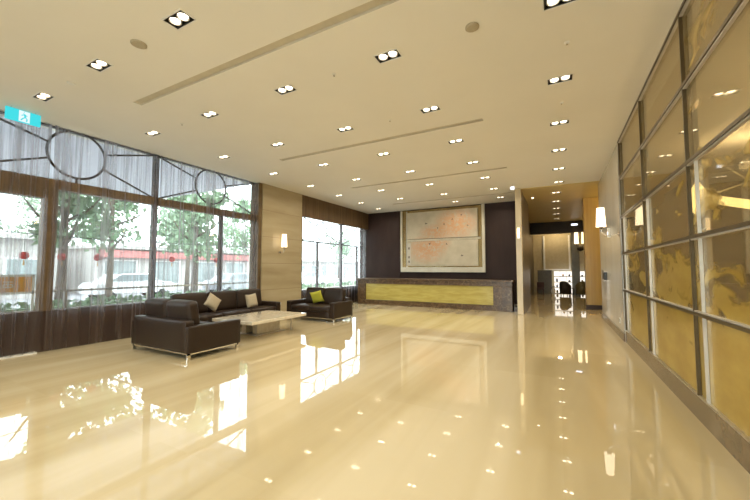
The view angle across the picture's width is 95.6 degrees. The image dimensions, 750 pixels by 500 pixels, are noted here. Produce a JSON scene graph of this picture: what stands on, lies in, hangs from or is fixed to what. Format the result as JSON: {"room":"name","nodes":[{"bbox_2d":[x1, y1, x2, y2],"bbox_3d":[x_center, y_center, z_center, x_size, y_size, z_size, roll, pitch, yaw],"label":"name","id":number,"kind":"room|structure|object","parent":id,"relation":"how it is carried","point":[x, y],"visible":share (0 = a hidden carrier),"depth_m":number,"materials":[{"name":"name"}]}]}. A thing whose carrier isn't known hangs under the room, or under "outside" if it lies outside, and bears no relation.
{"room":"lobby","nodes":[
{"label":"lobby","id":0,"kind":"room"},
{"bbox_2d":[0,302,145,355],"bbox_3d":[-5.711,1.531,7.104,0.250,0.736,7.856,-2,-4,28],"label":"wall","id":1,"kind":"structure","parent":0,"point":[39,335],"depth_m":6.42,"materials":[{"name":"wood"}]},
{"bbox_2d":[0,351,36,358],"bbox_3d":[-6.215,1.813,5.776,0.100,0.025,0.670,-2,-4,28],"label":"trim","id":2,"kind":"structure","parent":1,"relation":"attached to","point":[34,352],"depth_m":5.87,"materials":[{"name":"white stone"}]},
{"bbox_2d":[34,188,54,310],"bbox_3d":[-6.089,-0.015,6.303,0.200,2.261,0.183,-2,-4,28],"label":"trim","id":3,"kind":"structure","parent":1,"relation":"on","point":[43,269],"depth_m":6.23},
{"bbox_2d":[0,111,154,311],"bbox_3d":[-5.913,-0.616,6.664,0.182,3.502,2.922,-2,-4,28],"label":"window","id":4,"kind":"structure","parent":1,"relation":"in","point":[88,190],"depth_m":6.64,"materials":[{"name":"brown metal"}]},
{"bbox_2d":[147,155,159,298],"bbox_3d":[-5.208,-0.522,7.999,0.120,3.464,0.102,-2,-4,28],"label":"trim","id":5,"kind":"structure","parent":1,"relation":"on","point":[154,183],"depth_m":7.96,"materials":[{"name":"brown metal"}]},
{"bbox_2d":[158,156,255,290],"bbox_3d":[-4.482,-0.467,9.331,0.160,3.502,2.933,-2,-4,28],"label":"window","id":6,"kind":"structure","parent":1,"relation":"in","point":[164,202],"depth_m":9.40,"materials":[{"name":"brown metal"}]},
{"bbox_2d":[249,182,261,288],"bbox_3d":[-3.742,-0.006,10.645,0.360,4.200,0.124,-2,-4,28],"label":"trim","id":7,"kind":"structure","parent":1,"relation":"attached to","point":[256,189],"depth_m":10.60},
{"bbox_2d":[260,183,301,310],"bbox_3d":[-3.300,0.044,11.532,0.500,4.200,1.860,-2,-4,28],"label":"wall pier","id":8,"kind":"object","parent":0,"point":[281,208],"visible":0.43,"depth_m":11.32,"materials":[{"name":"wood"}]},
{"bbox_2d":[279,234,286,253],"bbox_3d":[-3.028,-0.195,11.206,0.298,0.640,0.196,-2,-4,28],"label":"wall sconce","id":9,"kind":"object","parent":8,"relation":"attached to","point":[284,236],"visible":1,"depth_m":11.13,"materials":[{"name":"silver metal"}]},
{"bbox_2d":[301,285,357,301],"bbox_3d":[-1.762,1.950,14.457,0.250,0.720,4.930,-2,-4,28],"label":"wall","id":10,"kind":"structure","parent":0,"point":[344,287],"depth_m":15.34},
{"bbox_2d":[301,217,364,289],"bbox_3d":[-1.674,0.203,14.559,0.100,2.780,4.860,-2,-4,28],"label":"window","id":11,"kind":"structure","parent":10,"relation":"in","point":[341,226],"depth_m":14.81,"materials":[{"name":"brown metal"}]},
{"bbox_2d":[0,292,749,499],"bbox_3d":[3.939,2.086,9.360,15.200,0.120,28.800,-2,-4,28],"label":"floor","id":12,"kind":"structure","parent":0,"point":[384,402],"depth_m":3.42,"materials":[{"name":"tile"}]},
{"bbox_2d":[131,298,240,360],"bbox_3d":[-3.548,1.381,6.415,1.700,0.958,1.072,-2,-4,28],"label":"loveseat","id":13,"kind":"object","parent":12,"relation":"on","point":[168,325],"visible":1,"depth_m":5.92,"materials":[{"name":"brown leather"}]},
{"bbox_2d":[144,298,171,316],"bbox_3d":[-3.993,1.176,6.326,0.704,0.558,0.272,-2,-4,28],"label":"cushion","id":14,"kind":"object","parent":13,"relation":"on","point":[154,307],"depth_m":6.19,"materials":[{"name":"brown leather"}]},
{"bbox_2d":[166,299,199,324],"bbox_3d":[-3.385,1.158,6.000,0.704,0.558,0.272,-2,-4,28],"label":"cushion","id":15,"kind":"object","parent":13,"relation":"on","point":[187,310],"depth_m":5.85,"materials":[{"name":"brown leather"}]},
{"bbox_2d":[170,289,280,321],"bbox_3d":[-3.843,1.531,8.831,0.932,0.928,2.950,-2,-4,28],"label":"sofa","id":16,"kind":"object","parent":12,"relation":"on","point":[232,302],"visible":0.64,"depth_m":8.88,"materials":[{"name":"brown leather"}]},
{"bbox_2d":[170,292,207,312],"bbox_3d":[-4.457,1.294,8.178,0.269,0.529,0.891,-2,-4,28],"label":"cushion","id":17,"kind":"object","parent":16,"relation":"on","point":[200,297],"depth_m":8.26,"materials":[{"name":"brown leather"}]},
{"bbox_2d":[199,312,222,321],"bbox_3d":[-4.113,1.594,7.976,0.604,0.187,0.889,-2,-4,28],"label":"seat cushion","id":18,"kind":"object","parent":16,"relation":"on","point":[203,316],"depth_m":7.94,"materials":[{"name":"brown leather"}]},
{"bbox_2d":[203,292,220,311],"bbox_3d":[-3.908,1.259,8.188,0.196,0.490,0.505,-2,-4,28],"label":"throw pillow","id":19,"kind":"object","parent":16,"relation":"on","point":[212,302],"visible":1,"depth_m":8.12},
{"bbox_2d":[206,290,236,311],"bbox_3d":[-4.043,1.337,8.949,0.269,0.529,0.891,-2,-4,28],"label":"cushion","id":20,"kind":"object","parent":16,"relation":"on","point":[228,298],"depth_m":8.95,"materials":[{"name":"brown leather"}]},
{"bbox_2d":[212,308,251,316],"bbox_3d":[-3.699,1.637,8.748,0.604,0.187,0.889,-2,-4,28],"label":"seat cushion","id":21,"kind":"object","parent":16,"relation":"on","point":[224,311],"depth_m":8.67,"materials":[{"name":"brown leather"}]},
{"bbox_2d":[235,289,261,307],"bbox_3d":[-3.628,1.381,9.720,0.269,0.529,0.891,-2,-4,28],"label":"cushion","id":22,"kind":"object","parent":16,"relation":"on","point":[240,294],"depth_m":9.48,"materials":[{"name":"brown leather"}]},
{"bbox_2d":[245,293,257,307],"bbox_3d":[-3.358,1.373,9.250,0.187,0.383,0.395,-2,-4,28],"label":"throw pillow","id":23,"kind":"object","parent":16,"relation":"on","point":[251,300],"visible":1,"depth_m":9.16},
{"bbox_2d":[239,305,275,311],"bbox_3d":[-3.284,1.681,9.519,0.604,0.187,0.889,-2,-4,28],"label":"seat cushion","id":24,"kind":"object","parent":16,"relation":"on","point":[258,308],"depth_m":9.38,"materials":[{"name":"brown leather"}]},
{"bbox_2d":[212,310,305,335],"bbox_3d":[-2.639,1.735,7.923,1.240,0.420,1.700,-2,-4,28],"label":"coffee table","id":25,"kind":"object","parent":12,"relation":"on","point":[259,323],"visible":0.98,"depth_m":7.91,"materials":[{"name":"beige stone"}]},
{"bbox_2d":[287,287,352,322],"bbox_3d":[-1.675,1.613,10.303,1.740,0.928,1.012,-2,-4,28],"label":"loveseat","id":26,"kind":"object","parent":12,"relation":"on","point":[335,305],"visible":0.91,"depth_m":10.14,"materials":[{"name":"brown leather"}]},
{"bbox_2d":[291,303,318,310],"bbox_3d":[-2.065,1.725,10.320,0.722,0.187,0.684,-2,-4,28],"label":"seat cushion","id":27,"kind":"object","parent":26,"relation":"on","point":[294,306],"depth_m":10.09,"materials":[{"name":"brown leather"}]},
{"bbox_2d":[305,287,324,303],"bbox_3d":[-1.862,1.436,10.716,0.724,0.529,0.268,-2,-4,28],"label":"cushion","id":28,"kind":"object","parent":26,"relation":"on","point":[308,299],"depth_m":10.66,"materials":[{"name":"brown leather"}]},
{"bbox_2d":[310,290,323,303],"bbox_3d":[-1.750,1.415,10.259,0.442,0.431,0.193,-1,-3,12],"label":"throw pillow","id":29,"kind":"object","parent":26,"relation":"on","point":[316,296],"visible":1,"depth_m":10.20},
{"bbox_2d":[310,304,329,312],"bbox_3d":[-1.440,1.707,9.985,0.722,0.187,0.684,-2,-4,28],"label":"seat cushion","id":30,"kind":"object","parent":26,"relation":"on","point":[316,308],"depth_m":9.73,"materials":[{"name":"brown leather"}]},
{"bbox_2d":[323,288,345,303],"bbox_3d":[-1.236,1.418,10.381,0.724,0.529,0.268,-2,-4,28],"label":"cushion","id":31,"kind":"object","parent":26,"relation":"on","point":[330,295],"depth_m":10.28,"materials":[{"name":"brown leather"}]},
{"bbox_2d":[356,278,515,311],"bbox_3d":[2.183,1.718,13.710,6.420,1.100,0.840,-2,-4,28],"label":"reception desk","id":32,"kind":"object","parent":12,"relation":"on","point":[469,294],"visible":0.97,"depth_m":13.16,"materials":[{"name":"brown stone"}]},
{"bbox_2d":[356,278,515,281],"bbox_3d":[2.183,1.199,13.739,6.420,0.060,0.840,-2,-4,28],"label":"countertop","id":33,"kind":"structure","parent":32,"relation":"on","point":[414,279],"depth_m":13.10,"materials":[{"name":"brown stone"}]},
{"bbox_2d":[537,282,543,294],"bbox_3d":[9.779,2.265,20.090,0.380,0.720,0.400,-2,-4,28],"label":"chair","id":34,"kind":"object","parent":12,"relation":"on","point":[540,285],"visible":1,"depth_m":20.19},
{"bbox_2d":[537,270,551,293],"bbox_3d":[10.301,1.938,20.601,0.785,1.430,0.420,-2,-4,28],"label":"cabinet","id":35,"kind":"object","parent":12,"relation":"on","point":[545,276],"visible":0.82,"depth_m":20.40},
{"bbox_2d":[559,281,570,295],"bbox_3d":[10.782,2.170,19.280,0.510,0.820,0.620,3,-4,-42],"label":"tub chair","id":36,"kind":"object","parent":12,"relation":"on","point":[564,287],"visible":0.98,"depth_m":19.08,"materials":[{"name":"black fabric"}]},
{"bbox_2d":[554,271,584,293],"bbox_3d":[11.770,1.951,20.561,1.680,1.400,0.240,-2,-4,28],"label":"display shelf","id":37,"kind":"object","parent":12,"relation":"on","point":[557,274],"visible":0.34,"depth_m":20.77,"materials":[{"name":"white paint"}]},
{"bbox_2d":[575,281,584,295],"bbox_3d":[11.473,2.149,18.911,0.620,0.820,0.510,0,-3,8],"label":"tub chair","id":38,"kind":"object","parent":12,"relation":"on","point":[579,287],"visible":0.81,"depth_m":18.72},
{"bbox_2d":[0,0,749,222],"bbox_3d":[3.586,-2.249,9.792,14.400,0.215,28.800,-2,-4,28],"label":"ceiling","id":39,"kind":"structure","parent":0,"point":[497,73],"depth_m":5.12,"materials":[{"name":"paint"}]},
{"bbox_2d":[4,106,40,127],"bbox_3d":[-5.941,-2.268,5.750,0.062,0.230,0.430,-2,-4,28],"label":"exit sign","id":40,"kind":"object","parent":39,"relation":"hanging from","point":[11,113],"visible":1,"depth_m":5.73,"materials":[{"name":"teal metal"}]},
{"bbox_2d":[0,110,51,357],"bbox_3d":[-6.639,-0.325,4.934,0.079,4.140,2.880,-2,-4,28],"label":"sheer curtain","id":41,"kind":"object","parent":39,"relation":"hanging from","point":[19,127],"visible":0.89,"depth_m":5.89,"materials":[{"name":"fabric"}]},
{"bbox_2d":[31,91,55,101],"bbox_3d":[-5.211,-2.433,5.344,0.338,0.066,0.193,-2,-4,28],"label":"recessed light","id":42,"kind":"object","parent":39,"relation":"in","point":[41,96],"visible":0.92,"depth_m":5.36,"materials":[{"name":"white metal"}]},
{"bbox_2d":[84,58,112,72],"bbox_3d":[-3.669,-2.479,4.518,0.338,0.066,0.193,-2,-4,28],"label":"recessed light","id":43,"kind":"object","parent":39,"relation":"in","point":[96,64],"visible":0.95,"depth_m":4.53,"materials":[{"name":"metal"}]},
{"bbox_2d":[47,125,158,350],"bbox_3d":[-5.502,-0.207,7.047,0.068,4.140,1.902,-2,-4,28],"label":"sheer curtain","id":44,"kind":"object","parent":39,"relation":"hanging from","point":[61,145],"visible":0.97,"depth_m":6.66,"materials":[{"name":"fabric"}]},
{"bbox_2d":[0,116,242,198],"bbox_3d":[-9.950,-2.478,6.562,6.400,0.040,13.900,-2,-4,28],"label":"transom window","id":45,"kind":"structure","parent":39,"relation":"attached to","point":[137,170],"depth_m":9.37,"materials":[{"name":"glass"}]},
{"bbox_2d":[130,39,146,48],"bbox_3d":[-2.836,-2.466,4.082,0.170,0.020,0.170,-2,-4,28],"label":"ceiling speaker","id":46,"kind":"object","parent":39,"relation":"attached to","point":[136,43],"visible":1,"depth_m":4.07},
{"bbox_2d":[143,130,161,136],"bbox_3d":[-4.436,-2.352,6.787,0.338,0.066,0.193,-2,-4,28],"label":"recessed light","id":47,"kind":"object","parent":39,"relation":"in","point":[152,133],"visible":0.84,"depth_m":6.81,"materials":[{"name":"metal"}]},
{"bbox_2d":[161,9,196,30],"bbox_3d":[-2.127,-2.525,3.693,0.338,0.066,0.193,-2,-4,28],"label":"recessed light","id":48,"kind":"object","parent":39,"relation":"in","point":[179,19],"visible":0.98,"depth_m":3.71,"materials":[{"name":"metal"}]},
{"bbox_2d":[156,156,248,297],"bbox_3d":[-4.429,-0.095,9.049,0.069,4.140,2.612,-2,-4,28],"label":"sheer curtain","id":49,"kind":"object","parent":39,"relation":"hanging from","point":[245,187],"visible":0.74,"depth_m":9.08,"materials":[{"name":"fabric"}]},
{"bbox_2d":[199,110,219,118],"bbox_3d":[-2.894,-2.398,5.961,0.338,0.066,0.193,-2,-4,28],"label":"recessed light","id":50,"kind":"object","parent":39,"relation":"in","point":[210,114],"visible":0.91,"depth_m":5.98,"materials":[{"name":"metal"}]},
{"bbox_2d":[252,202,255,281],"bbox_3d":[-3.721,-0.021,10.368,0.049,4.140,0.295,-2,-4,28],"label":"sheer curtain","id":51,"kind":"object","parent":39,"relation":"hanging from","point":[254,202],"visible":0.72,"depth_m":10.41,"materials":[{"name":"fabric"}]},
{"bbox_2d":[134,0,398,104],"bbox_3d":[-1.748,-2.482,4.419,4.878,0.050,0.128,-2,-4,28],"label":"ceiling air slot","id":52,"kind":"object","parent":39,"relation":"attached to","point":[373,5],"visible":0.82,"depth_m":4.15,"materials":[{"name":"metal"}]},
{"bbox_2d":[270,142,285,147],"bbox_3d":[-2.119,-2.317,7.404,0.338,0.066,0.193,-2,-4,28],"label":"recessed light","id":53,"kind":"object","parent":39,"relation":"in","point":[279,144],"visible":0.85,"depth_m":7.43,"materials":[{"name":"metal"}]},
{"bbox_2d":[273,84,297,95],"bbox_3d":[-1.352,-2.444,5.136,0.338,0.066,0.193,-2,-4,28],"label":"recessed light","id":54,"kind":"object","parent":39,"relation":"in","point":[286,89],"visible":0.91,"depth_m":5.15,"materials":[{"name":"metal"}]},
{"bbox_2d":[302,195,367,229],"bbox_3d":[-1.518,-1.500,14.525,0.098,0.777,4.900,-2,-4,28],"label":"valance","id":55,"kind":"object","parent":39,"relation":"hanging from","point":[313,208],"visible":1,"depth_m":14.01,"materials":[{"name":"brown wood"}]},
{"bbox_2d":[302,218,340,297],"bbox_3d":[-2.024,0.540,13.506,0.069,3.370,2.673,-2,-4,28],"label":"sheer curtain","id":56,"kind":"object","parent":55,"relation":"hanging from","point":[334,225],"visible":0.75,"depth_m":13.50,"materials":[{"name":"fabric"}]},
{"bbox_2d":[346,226,365,300],"bbox_3d":[-0.896,0.657,15.606,0.068,3.370,2.026,-2,-4,28],"label":"sheer curtain","id":57,"kind":"object","parent":55,"relation":"hanging from","point":[364,231],"visible":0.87,"depth_m":15.49,"materials":[{"name":"fabric"}]},
{"bbox_2d":[335,126,354,132],"bbox_3d":[-0.577,-2.363,6.579,0.338,0.066,0.193,-2,-4,28],"label":"recessed light","id":58,"kind":"object","parent":39,"relation":"in","point":[343,129],"visible":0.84,"depth_m":6.60,"materials":[{"name":"metal"}]},
{"bbox_2d":[282,118,482,160],"bbox_3d":[-0.198,-2.321,7.305,4.878,0.050,0.128,-2,-4,28],"label":"ceiling air slot","id":59,"kind":"object","parent":39,"relation":"attached to","point":[481,119],"visible":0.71,"depth_m":7.07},
{"bbox_2d":[375,152,391,156],"bbox_3d":[0.198,-2.283,8.022,0.338,0.066,0.193,-2,-4,28],"label":"recessed light","id":60,"kind":"object","parent":39,"relation":"in","point":[385,153],"visible":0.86,"depth_m":8.05,"materials":[{"name":"glass"}]},
{"bbox_2d":[373,48,402,63],"bbox_3d":[0.164,-2.490,4.324,0.338,0.066,0.193,-2,-4,28],"label":"recessed light","id":61,"kind":"object","parent":39,"relation":"in","point":[393,54],"visible":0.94,"depth_m":4.34,"materials":[{"name":"glass"}]},
{"bbox_2d":[351,167,506,187],"bbox_3d":[1.361,-2.159,10.209,4.878,0.050,0.128,-2,-4,28],"label":"ceiling air slot","id":62,"kind":"object","parent":39,"relation":"attached to","point":[502,167],"visible":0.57,"depth_m":10.08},
{"bbox_2d":[419,105,441,113],"bbox_3d":[0.939,-2.409,5.767,0.338,0.066,0.193,-2,-4,28],"label":"recessed light","id":63,"kind":"object","parent":39,"relation":"in","point":[432,108],"visible":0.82,"depth_m":5.79,"materials":[{"name":"glass"}]},
{"bbox_2d":[397,192,514,203],"bbox_3d":[2.888,-2.000,13.051,4.878,0.050,0.128,-2,-4,28],"label":"ceiling air slot","id":64,"kind":"object","parent":39,"relation":"attached to","point":[507,192],"visible":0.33,"depth_m":12.94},
{"bbox_2d":[447,139,464,144],"bbox_3d":[1.714,-2.328,7.210,0.338,0.066,0.193,-2,-4,28],"label":"recessed light","id":65,"kind":"object","parent":39,"relation":"in","point":[457,140],"visible":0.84,"depth_m":7.23,"materials":[{"name":"glass"}]},
{"bbox_2d":[465,22,478,31],"bbox_3d":[1.084,-2.482,3.796,0.150,0.020,0.150,-2,-4,28],"label":"ceiling speaker","id":66,"kind":"object","parent":39,"relation":"attached to","point":[473,26],"visible":1,"depth_m":3.78},
{"bbox_2d":[549,119,569,126],"bbox_3d":[3.415,-2.379,6.300,0.338,0.066,0.193,-2,-4,28],"label":"recessed light","id":67,"kind":"object","parent":39,"relation":"in","point":[562,122],"visible":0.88,"depth_m":6.32,"materials":[{"name":"glass"}]},
{"bbox_2d":[551,148,567,152],"bbox_3d":[4.190,-2.298,7.743,0.338,0.066,0.193,-2,-4,28],"label":"recessed light","id":68,"kind":"object","parent":39,"relation":"in","point":[562,149],"visible":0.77,"depth_m":7.76,"materials":[{"name":"glass"}]},
{"bbox_2d":[546,73,573,85],"bbox_3d":[2.640,-2.460,4.857,0.338,0.066,0.193,-2,-4,28],"label":"recessed light","id":69,"kind":"object","parent":39,"relation":"in","point":[565,78],"visible":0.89,"depth_m":4.87,"materials":[{"name":"glass"}]},
{"bbox_2d":[542,0,579,11],"bbox_3d":[1.865,-2.540,3.414,0.338,0.066,0.193,-2,-4,28],"label":"recessed light","id":70,"kind":"object","parent":39,"relation":"in","point":[548,5],"visible":1,"depth_m":3.48,"materials":[{"name":"glass"}]},
{"bbox_2d":[691,183,705,213],"bbox_3d":[6.686,-1.513,7.063,0.300,1.590,0.295,-2,-4,28],"label":"pendant lamp","id":71,"kind":"object","parent":39,"relation":"hanging from","point":[702,189],"visible":0.27,"depth_m":6.99,"materials":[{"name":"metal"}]},
{"bbox_2d":[695,167,749,208],"bbox_3d":[6.157,-1.400,5.750,1.158,1.771,1.132,1,-4,-25],"label":"ring chandelier","id":72,"kind":"object","parent":39,"relation":"hanging from","point":[727,201],"visible":0.52,"depth_m":5.42,"materials":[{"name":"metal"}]},
{"bbox_2d":[360,204,485,278],"bbox_3d":[2.601,0.245,15.125,7.500,4.200,0.200,-2,-4,28],"label":"wall","id":73,"kind":"structure","parent":0,"point":[422,275],"depth_m":15.23,"materials":[{"name":"brown wood"}]},
{"bbox_2d":[369,211,399,277],"bbox_3d":[0.440,0.303,16.140,1.630,4.196,0.050,-2,-4,28],"label":"wall panel","id":74,"kind":"object","parent":73,"relation":"attached to","point":[384,228],"visible":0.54,"depth_m":16.13,"materials":[{"name":"brown wood"}]},
{"bbox_2d":[400,203,485,271],"bbox_3d":[2.851,-0.449,14.803,3.760,2.830,0.198,-2,-4,28],"label":"wall art","id":75,"kind":"object","parent":73,"relation":"attached to","point":[451,239],"visible":1,"depth_m":14.64,"materials":[{"name":"paper"}]},
{"bbox_2d":[485,201,516,303],"bbox_3d":[5.133,0.103,13.631,1.340,4.076,0.050,-2,-4,28],"label":"wall panel","id":76,"kind":"object","parent":73,"relation":"attached to","point":[500,222],"visible":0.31,"depth_m":13.66,"materials":[{"name":"brown wood"}]},
{"bbox_2d":[515,189,530,314],"bbox_3d":[5.590,0.122,12.788,0.180,4.184,3.400,-2,-4,28],"label":"wall","id":77,"kind":"structure","parent":0,"point":[518,206],"depth_m":11.44,"materials":[{"name":"wood"}]},
{"bbox_2d":[529,223,533,294],"bbox_3d":[8.188,0.434,18.364,0.200,4.184,8.900,-2,-4,28],"label":"wall","id":78,"kind":"structure","parent":0,"point":[530,236],"depth_m":20.26,"materials":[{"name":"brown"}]},
{"bbox_2d":[530,220,582,234],"bbox_3d":[10.434,-1.270,19.413,2.860,0.664,0.300,-2,-4,28],"label":"trim","id":79,"kind":"structure","parent":78,"relation":"attached to","point":[561,227],"depth_m":19.34,"materials":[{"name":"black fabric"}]},
{"bbox_2d":[533,233,584,291],"bbox_3d":[11.592,0.608,21.470,2.860,4.184,0.200,-2,-4,28],"label":"wall","id":80,"kind":"structure","parent":0,"point":[537,239],"depth_m":21.87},
{"bbox_2d":[543,235,570,269],"bbox_3d":[11.428,0.185,21.400,1.500,2.180,0.100,-2,-4,28],"label":"blind","id":81,"kind":"object","parent":80,"relation":"attached to","point":[556,250],"visible":0.96,"depth_m":21.38,"materials":[{"name":"white paint"}]},
{"bbox_2d":[570,233,580,295],"bbox_3d":[11.585,0.506,19.661,0.400,4.184,0.400,-2,-4,28],"label":"wall","id":82,"kind":"structure","parent":0,"point":[575,259],"depth_m":19.48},
{"bbox_2d":[582,197,601,304],"bbox_3d":[8.273,0.127,12.881,0.580,4.184,0.500,-2,-4,28],"label":"column","id":83,"kind":"structure","parent":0,"point":[591,234],"depth_m":12.70,"materials":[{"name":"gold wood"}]},
{"bbox_2d":[586,305,601,309],"bbox_3d":[8.150,2.118,12.540,0.620,0.170,0.020,-2,-4,28],"label":"baseboard","id":84,"kind":"structure","parent":83,"relation":"attached to","point":[591,307],"depth_m":12.55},
{"bbox_2d":[598,140,638,336],"bbox_3d":[6.252,-0.105,8.876,0.250,4.200,4.080,-2,-4,28],"label":"wall","id":85,"kind":"structure","parent":0,"point":[608,195],"depth_m":8.10,"materials":[{"name":"white paint"}]},
{"bbox_2d":[596,207,619,235],"bbox_3d":[5.098,-0.614,7.468,0.428,0.640,0.196,-2,-4,28],"label":"wall sconce","id":86,"kind":"object","parent":85,"relation":"attached to","point":[600,212],"visible":1,"depth_m":7.46,"materials":[{"name":"silver metal"}]},
{"bbox_2d":[601,312,625,341],"bbox_3d":[6.129,1.916,8.830,0.030,0.160,4.080,-2,-4,28],"label":"baseboard","id":87,"kind":"structure","parent":85,"relation":"attached to","point":[620,333],"depth_m":8.18,"materials":[{"name":"stone"}]},
{"bbox_2d":[616,0,749,473],"bbox_3d":[2.312,-0.503,1.656,0.180,4.190,12.390,-2,-4,28],"label":"glass wall","id":88,"kind":"structure","parent":0,"point":[702,356],"depth_m":3.47,"materials":[{"name":"glass"}]},
{"bbox_2d":[634,164,749,314],"bbox_3d":[8.872,-0.092,9.105,4.150,4.200,0.200,-2,-4,28],"label":"glass panel","id":89,"kind":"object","parent":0,"point":[731,250],"depth_m":9.04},
{"bbox_3d":[10.861,0.351,16.877,0.200,4.184,9.000,-2,-4,28],"label":"wall","id":90,"kind":"structure","parent":0,"visible":0},
{"bbox_2d":[574,232,583,250],"bbox_3d":[11.238,-0.446,18.537,0.660,1.040,0.340,-2,-4,28],"label":"wall lamp","id":91,"kind":"object","parent":90,"relation":"attached to","point":[576,240],"visible":0.87,"depth_m":18.54,"materials":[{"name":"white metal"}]},
{"label":"outside","id":92,"kind":"structure","parent":0,"visible":0},
{"bbox_3d":[1.603,3.110,26.240,4.900,0.120,72.000,-2,-4,28],"label":"pavement","id":93,"kind":"object","parent":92,"visible":0},
{"bbox_2d":[0,274,34,310],"bbox_3d":[-7.572,1.189,6.136,0.040,1.470,2.060,-2,-4,28],"label":"banner","id":94,"kind":"object","parent":93,"relation":"on","point":[22,277],"visible":0.44,"depth_m":6.91,"materials":[{"name":"orange"}]},
{"bbox_2d":[0,231,249,288],"bbox_3d":[-7.394,0.878,10.513,0.070,2.580,8.870,-2,-4,28],"label":"wire","id":95,"kind":"object","parent":93,"relation":"on","point":[0,231],"visible":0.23,"depth_m":10.62,"materials":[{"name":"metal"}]},
{"bbox_2d":[21,235,29,264],"bbox_3d":[-8.590,0.002,8.329,0.190,0.745,0.190,-2,-4,28],"label":"lantern","id":96,"kind":"object","parent":95,"relation":"hanging from","point":[23,254],"visible":0.68,"depth_m":8.28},
{"bbox_2d":[2,281,355,311],"bbox_3d":[-4.437,2.151,17.027,0.792,0.913,34.154,-2,-4,28],"label":"hedge","id":97,"kind":"object","parent":93,"relation":"on","point":[86,302],"visible":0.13,"depth_m":10.29,"materials":[{"name":"green plant"}]},
{"bbox_2d":[2,277,359,312],"bbox_3d":[-3.727,1.988,16.665,0.060,1.050,34.060,-2,-4,28],"label":"railing","id":98,"kind":"object","parent":93,"relation":"on","point":[146,287],"visible":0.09,"depth_m":10.49,"materials":[{"name":"metal"}]},
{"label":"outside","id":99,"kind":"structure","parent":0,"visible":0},
{"bbox_2d":[2,274,359,308],"bbox_3d":[-15.530,5.062,59.197,56.500,0.100,130.000,-2,-4,28],"label":"road","id":100,"kind":"structure","parent":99,"point":[73,296],"depth_m":21.06,"materials":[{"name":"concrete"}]},
{"bbox_2d":[0,233,73,299],"bbox_3d":[-25.436,0.747,15.607,6.800,3.650,15.900,-2,-4,28],"label":"building","id":101,"kind":"structure","parent":100,"relation":"on","point":[22,270],"depth_m":19.36,"materials":[{"name":"white paint"}]},
{"bbox_2d":[4,196,86,240],"bbox_3d":[-26.989,-2.014,28.342,5.081,10.592,5.326,-3,-4,43],"label":"street tree","id":102,"kind":"object","parent":100,"relation":"on","point":[37,202],"visible":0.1,"depth_m":27.49,"materials":[{"name":"green plant"}]},
{"bbox_2d":[25,178,118,303],"bbox_3d":[-10.727,-1.242,11.726,2.669,7.198,2.983,-2,-4,28],"label":"street tree","id":103,"kind":"object","parent":100,"relation":"on","point":[85,211],"visible":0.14,"depth_m":11.75,"materials":[{"name":"green plant"}]},
{"bbox_2d":[69,194,148,301],"bbox_3d":[-12.806,-1.334,16.429,3.752,7.906,3.500,-2,-4,28],"label":"street tree","id":104,"kind":"object","parent":100,"relation":"on","point":[115,205],"visible":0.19,"depth_m":16.36,"materials":[{"name":"green plant"}]},
{"bbox_2d":[78,273,174,299],"bbox_3d":[-14.286,2.086,19.828,1.744,1.449,4.283,-2,-4,28],"label":"parked car","id":105,"kind":"object","parent":100,"relation":"on","point":[142,280],"visible":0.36,"depth_m":19.03,"materials":[{"name":"white metal"}]},
{"bbox_2d":[66,244,248,294],"bbox_3d":[-17.284,1.746,30.777,6.800,3.350,16.400,-2,-4,28],"label":"building","id":106,"kind":"structure","parent":100,"relation":"on","point":[142,266],"depth_m":24.93,"materials":[{"name":"white paint"}]},
{"bbox_2d":[144,210,186,247],"bbox_3d":[-21.988,-0.666,37.272,5.229,8.898,5.679,2,-4,-27],"label":"street tree","id":107,"kind":"object","parent":100,"relation":"on","point":[160,216],"visible":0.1,"depth_m":36.40,"materials":[{"name":"green plant"}]},
{"bbox_2d":[158,193,217,292],"bbox_3d":[-13.479,-0.961,24.593,4.022,8.071,4.168,2,-4,-36],"label":"street tree","id":108,"kind":"object","parent":100,"relation":"on","point":[163,210],"visible":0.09,"depth_m":24.31,"materials":[{"name":"green plant"}]},
{"bbox_2d":[157,189,229,291],"bbox_3d":[-8.620,-0.901,16.156,3.027,7.013,3.034,-3,-4,44],"label":"street tree","id":109,"kind":"object","parent":100,"relation":"on","point":[200,236],"visible":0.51,"depth_m":15.82,"materials":[{"name":"green plant"}]},
{"bbox_2d":[202,272,248,291],"bbox_3d":[-9.694,2.316,23.940,1.744,1.449,4.283,-2,-4,28],"label":"parked car","id":110,"kind":"object","parent":100,"relation":"on","point":[236,274],"visible":0.27,"depth_m":22.78,"materials":[{"name":"silver metal"}]},
{"bbox_2d":[213,207,248,250],"bbox_3d":[-18.189,-0.757,44.632,5.854,9.900,5.402,-2,-4,28],"label":"street tree","id":111,"kind":"object","parent":100,"relation":"on","point":[228,219],"visible":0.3,"depth_m":44.02,"materials":[{"name":"green plant"}]},
{"bbox_2d":[225,197,250,258],"bbox_3d":[-10.833,-0.672,29.688,4.368,8.065,3.957,1,-3,-17],"label":"street tree","id":112,"kind":"object","parent":100,"relation":"on","point":[238,209],"visible":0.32,"depth_m":29.09,"materials":[{"name":"green plant"}]},
{"bbox_2d":[302,272,327,284],"bbox_3d":[-6.197,2.680,30.452,1.744,1.449,4.283,-2,-4,28],"label":"parked car","id":113,"kind":"object","parent":100,"relation":"on","point":[305,275],"visible":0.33,"depth_m":29.68,"materials":[{"name":"white metal"}]},
{"bbox_2d":[302,260,359,278],"bbox_3d":[-11.985,3.461,59.656,6.800,3.150,26.400,-2,-4,28],"label":"building","id":114,"kind":"structure","parent":100,"relation":"on","point":[307,265],"depth_m":61.17,"materials":[{"name":"white paint"}]},
{"bbox_2d":[320,225,355,279],"bbox_3d":[-5.615,0.421,52.956,4.757,8.480,5.496,-2,-4,28],"label":"street tree","id":115,"kind":"object","parent":100,"relation":"on","point":[336,252],"visible":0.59,"depth_m":52.67,"materials":[{"name":"green plant"}]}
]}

